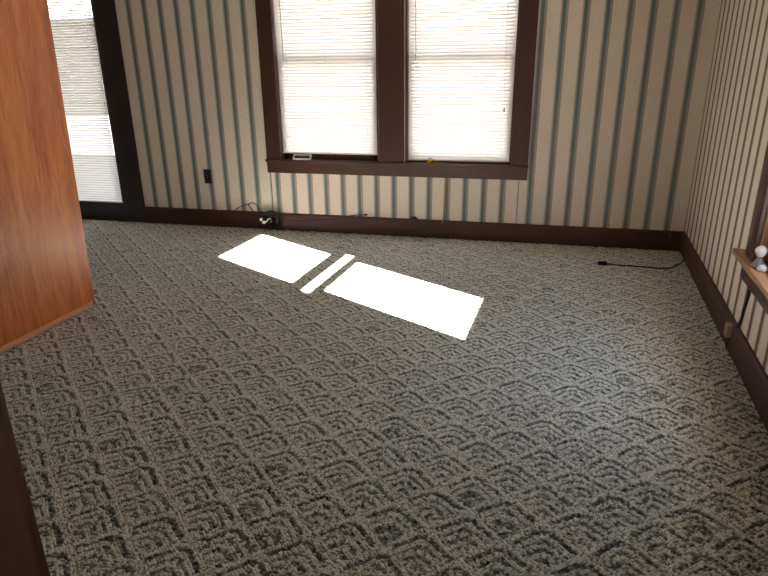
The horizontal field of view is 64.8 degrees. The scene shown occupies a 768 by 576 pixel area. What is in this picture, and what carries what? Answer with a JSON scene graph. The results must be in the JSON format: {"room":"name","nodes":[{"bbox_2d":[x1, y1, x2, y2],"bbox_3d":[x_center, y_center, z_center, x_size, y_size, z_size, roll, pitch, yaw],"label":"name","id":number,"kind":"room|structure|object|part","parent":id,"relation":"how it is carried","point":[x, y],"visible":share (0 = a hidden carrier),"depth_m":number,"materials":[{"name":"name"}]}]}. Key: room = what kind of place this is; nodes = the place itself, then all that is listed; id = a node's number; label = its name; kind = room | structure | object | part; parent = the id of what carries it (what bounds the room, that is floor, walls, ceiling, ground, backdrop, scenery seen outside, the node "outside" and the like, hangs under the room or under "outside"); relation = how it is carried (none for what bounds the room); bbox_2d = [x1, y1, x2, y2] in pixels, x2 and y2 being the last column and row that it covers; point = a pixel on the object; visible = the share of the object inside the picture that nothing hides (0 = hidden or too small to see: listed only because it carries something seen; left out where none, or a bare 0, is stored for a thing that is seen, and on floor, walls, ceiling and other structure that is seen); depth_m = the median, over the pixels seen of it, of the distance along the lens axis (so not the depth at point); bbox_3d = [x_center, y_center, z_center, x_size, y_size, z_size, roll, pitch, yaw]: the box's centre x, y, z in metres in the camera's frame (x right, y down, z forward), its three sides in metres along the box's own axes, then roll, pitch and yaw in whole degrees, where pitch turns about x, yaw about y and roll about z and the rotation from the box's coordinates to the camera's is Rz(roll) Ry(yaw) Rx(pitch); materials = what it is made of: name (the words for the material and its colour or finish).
{"room":"empty room","nodes":[
{"label":"empty room","id":0,"kind":"room"},
{"bbox_2d":[0,219,767,575],"bbox_3d":[-1.159,0.595,2.415,6.400,0.018,6.510,4,21,13],"label":"floor","id":1,"kind":"structure","parent":0,"point":[227,401],"depth_m":2.55,"materials":[{"name":"carpet"}]},
{"bbox_2d":[0,0,94,353],"bbox_3d":[-1.938,-0.718,3.018,0.118,2.042,0.910,5,20,13],"label":"door","id":2,"kind":"structure","parent":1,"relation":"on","point":[46,281],"depth_m":3.21,"materials":[{"name":"orange wood"}]},
{"bbox_2d":[234,203,282,228],"bbox_3d":[-1.140,-0.643,5.432,0.491,0.231,0.098,4,21,13],"label":"cable coil","id":3,"kind":"object","parent":1,"relation":"on","point":[268,219],"visible":1,"depth_m":5.39,"materials":[{"name":"black plastic"}]},
{"bbox_2d":[597,257,684,268],"bbox_3d":[1.881,-0.175,4.361,0.684,0.036,0.177,-2,20,-3],"label":"cord","id":4,"kind":"object","parent":1,"relation":"on","point":[598,262],"visible":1,"depth_m":4.36,"materials":[{"name":"black plastic"}]},
{"bbox_2d":[115,0,722,230],"bbox_3d":[-0.507,-1.675,5.034,6.160,2.560,0.160,4,21,13],"label":"wall","id":5,"kind":"structure","parent":0,"point":[620,88],"depth_m":4.85,"materials":[{"name":"paper"}]},
{"bbox_2d":[79,0,145,221],"bbox_3d":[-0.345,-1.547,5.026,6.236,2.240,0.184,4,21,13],"label":"door","id":6,"kind":"structure","parent":5,"relation":"in","point":[104,14],"depth_m":5.49,"materials":[{"name":"brown paint"}]},
{"bbox_2d":[47,0,122,202],"bbox_3d":[-2.832,-1.702,5.535,0.668,1.845,0.028,4,21,13],"label":"window blind","id":7,"kind":"object","parent":6,"relation":"attached to","point":[82,196],"visible":0.56,"depth_m":5.54,"materials":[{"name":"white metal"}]},
{"bbox_3d":[-2.832,-1.692,5.539,0.001,1.805,0.024,4,21,13],"label":"ladder cord","id":8,"kind":"part","parent":7,"relation":"part of","materials":[{"name":"white fabric"}]},
{"bbox_3d":[-2.572,-1.673,5.479,0.001,1.805,0.024,4,21,13],"label":"ladder cord","id":9,"kind":"part","parent":7,"relation":"part of","materials":[{"name":"white fabric"}]},
{"bbox_3d":[-2.822,-0.841,5.850,0.668,0.012,0.026,4,21,13],"label":"rail","id":10,"kind":"part","parent":7,"relation":"part of","materials":[{"name":"beige plastic"}]},
{"bbox_3d":[-2.339,-1.665,5.413,0.130,2.200,0.022,4,21,13],"label":"casing","id":11,"kind":"part","parent":6,"relation":"part of","materials":[{"name":"brown paint"}]},
{"bbox_2d":[203,169,211,183],"bbox_3d":[-1.590,-1.009,5.468,0.073,0.127,0.009,4,21,13],"label":"wall outlet","id":12,"kind":"object","parent":5,"relation":"attached to","point":[207,172],"visible":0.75,"depth_m":5.46,"materials":[{"name":"black plastic"}]},
{"bbox_2d":[282,214,367,221],"bbox_3d":[-0.523,-0.620,5.314,0.778,0.090,0.035,3,20,10],"label":"power cord","id":13,"kind":"object","parent":5,"relation":"attached to","point":[282,214],"visible":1,"depth_m":5.33,"materials":[{"name":"black plastic"}]},
{"bbox_2d":[255,0,538,179],"bbox_3d":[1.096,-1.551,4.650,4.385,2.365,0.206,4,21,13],"label":"window","id":14,"kind":"structure","parent":5,"relation":"in","point":[389,14],"depth_m":4.87,"materials":[{"name":"brown paint"}]},
{"bbox_3d":[-0.963,-1.950,4.953,0.130,1.780,0.020,4,21,13],"label":"casing","id":15,"kind":"part","parent":14,"relation":"part of","materials":[{"name":"brown paint"}]},
{"bbox_3d":[-0.703,-1.125,5.199,0.165,0.042,0.052,3,20,10],"label":"small frame","id":16,"kind":"part","parent":14,"relation":"part of","materials":[{"name":"white plastic"}]},
{"bbox_2d":[274,0,376,154],"bbox_3d":[-0.473,-1.868,4.896,0.850,1.545,0.039,4,21,13],"label":"window blind","id":17,"kind":"object","parent":14,"relation":"attached to","point":[326,49],"visible":1,"depth_m":4.95,"materials":[{"name":"white plastic"}]},
{"bbox_3d":[-0.464,-1.150,5.164,0.850,0.012,0.026,4,21,13],"label":"rail","id":18,"kind":"part","parent":17,"relation":"part of","materials":[{"name":"beige plastic"}]},
{"bbox_3d":[-0.457,-1.504,5.081,0.854,0.835,0.035,4,21,13],"label":"sash","id":19,"kind":"part","parent":14,"relation":"part of","materials":[{"name":"brown paint"}]},
{"bbox_3d":[0.069,-1.048,5.063,2.225,0.022,0.136,4,21,13],"label":"sill","id":20,"kind":"part","parent":14,"relation":"part of","materials":[{"name":"brown paint"}]},
{"bbox_3d":[0.607,-1.426,4.834,0.834,0.835,0.035,4,21,13],"label":"sash","id":21,"kind":"part","parent":14,"relation":"part of","materials":[{"name":"brown paint"}]},
{"bbox_2d":[408,0,518,162],"bbox_3d":[0.591,-1.773,4.654,0.830,1.580,0.041,4,21,13],"label":"window blind","id":22,"kind":"object","parent":14,"relation":"attached to","point":[462,53],"visible":1,"depth_m":4.71,"materials":[{"name":"white plastic"}]},
{"bbox_3d":[0.270,-1.789,4.738,0.001,1.540,0.016,4,21,13],"label":"ladder cord","id":23,"kind":"part","parent":22,"relation":"part of","materials":[{"name":"white fabric"}]},
{"bbox_3d":[0.601,-1.038,4.929,0.830,0.012,0.026,4,21,13],"label":"rail","id":24,"kind":"part","parent":22,"relation":"part of","materials":[{"name":"beige plastic"}]},
{"bbox_3d":[0.608,-2.177,4.601,0.834,0.815,0.035,4,21,13],"label":"sash","id":25,"kind":"part","parent":14,"relation":"part of","materials":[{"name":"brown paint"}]},
{"bbox_3d":[1.059,-1.801,4.483,0.137,1.780,0.020,4,21,13],"label":"casing","id":26,"kind":"part","parent":14,"relation":"part of","materials":[{"name":"brown paint"}]},
{"bbox_2d":[409,216,417,224],"bbox_3d":[0.252,-0.572,5.142,0.076,0.076,0.026,4,21,13],"label":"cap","id":27,"kind":"object","parent":5,"relation":"attached to","point":[413,220],"visible":1,"depth_m":5.13,"materials":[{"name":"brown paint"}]},
{"bbox_2d":[144,206,684,250],"bbox_3d":[0.029,-0.522,5.223,4.720,0.172,0.018,4,21,13],"label":"baseboard","id":28,"kind":"structure","parent":5,"relation":"attached to","point":[657,240],"depth_m":5.11,"materials":[{"name":"brown paint"}]},
{"bbox_2d":[441,178,446,222],"bbox_3d":[0.497,-0.724,5.025,0.038,0.382,0.018,-8,21,-19],"label":"power cord","id":29,"kind":"object","parent":5,"relation":"hanging from","point":[445,178],"visible":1,"depth_m":5.02,"materials":[{"name":"brown plastic"}]},
{"bbox_2d":[516,181,518,220],"bbox_3d":[1.080,-0.694,4.895,0.005,0.352,0.002,4,21,13],"label":"trim","id":30,"kind":"structure","parent":5,"relation":"attached to","point":[518,181],"depth_m":4.89,"materials":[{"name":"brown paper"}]},
{"bbox_2d":[685,0,767,374],"bbox_3d":[1.690,-0.678,2.221,0.160,2.550,4.600,6,21,17],"label":"wall","id":31,"kind":"structure","parent":0,"point":[733,145],"depth_m":3.41,"materials":[{"name":"paper"}]},
{"bbox_2d":[679,232,767,432],"bbox_3d":[1.648,0.369,2.734,0.018,0.172,4.400,6,21,17],"label":"baseboard","id":32,"kind":"structure","parent":31,"relation":"attached to","point":[752,373],"depth_m":3.01,"materials":[{"name":"brown paint"}]},
{"bbox_2d":[724,322,732,348],"bbox_3d":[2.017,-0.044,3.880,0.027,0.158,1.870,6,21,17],"label":"wall outlet","id":33,"kind":"object","parent":31,"relation":"attached to","point":[728,328],"visible":0.91,"depth_m":3.04,"materials":[{"name":"beige plastic"}]},
{"bbox_3d":[1.730,0.211,3.056,0.006,0.065,0.055,6,21,17],"label":"plate","id":34,"kind":"part","parent":33,"relation":"part of","materials":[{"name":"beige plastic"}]},
{"bbox_2d":[736,288,750,326],"bbox_3d":[1.724,0.090,2.894,0.026,0.229,0.061,4,21,13],"label":"power cord","id":35,"kind":"object","parent":31,"relation":"hanging from","point":[738,324],"visible":0.87,"depth_m":2.90,"materials":[{"name":"black plastic"}]},
{"bbox_2d":[732,151,767,314],"bbox_3d":[1.955,-0.711,3.103,0.246,1.858,3.543,6,21,18],"label":"window","id":36,"kind":"structure","parent":31,"relation":"in","point":[756,281],"depth_m":2.75,"materials":[{"name":"brown paint"}]},
{"bbox_3d":[1.581,0.060,2.357,0.123,0.028,1.470,6,21,17],"label":"sill","id":37,"kind":"part","parent":36,"relation":"part of","materials":[{"name":"brown wood"}]},
{"bbox_3d":[1.728,-0.778,2.625,0.020,1.360,0.110,6,21,17],"label":"casing","id":38,"kind":"part","parent":36,"relation":"part of","materials":[{"name":"brown paint"}]},
{"bbox_2d":[751,245,767,271],"bbox_3d":[1.686,-0.134,2.699,0.060,0.100,0.107,4,21,13],"label":"figurine","id":39,"kind":"object","parent":36,"relation":"on","point":[758,263],"visible":1,"depth_m":2.70,"materials":[{"name":"grey ceramic"}]},
{"bbox_3d":[-1.821,-0.186,0.999,5.960,2.560,0.140,4,21,13],"label":"wall","id":40,"kind":"structure","parent":0,"visible":0},
{"bbox_2d":[0,382,49,575],"bbox_3d":[-0.640,0.034,0.781,0.125,2.170,0.157,4,21,13],"label":"trim","id":41,"kind":"structure","parent":40,"relation":"attached to","point":[22,553],"depth_m":0.93,"materials":[{"name":"brown wood"}]},
{"label":"outside","id":42,"kind":"structure","parent":0,"visible":0},
{"bbox_3d":[-0.376,-1.954,10.294,36.000,0.050,34.000,4,21,13],"label":"ground","id":43,"kind":"structure","parent":42,"visible":0},
{"bbox_2d":[51,18,121,199],"bbox_3d":[-4.669,-2.324,8.090,6.000,2.250,0.600,4,21,13],"label":"house","id":44,"kind":"structure","parent":43,"relation":"on","point":[92,18],"depth_m":7.54,"materials":[{"name":"grey"}]},
{"bbox_3d":[-4.671,-2.095,8.153,5.600,0.497,0.440,4,21,13],"label":"skirting","id":45,"kind":"part","parent":44,"relation":"part of","materials":[{"name":"white paint"}]}
]}

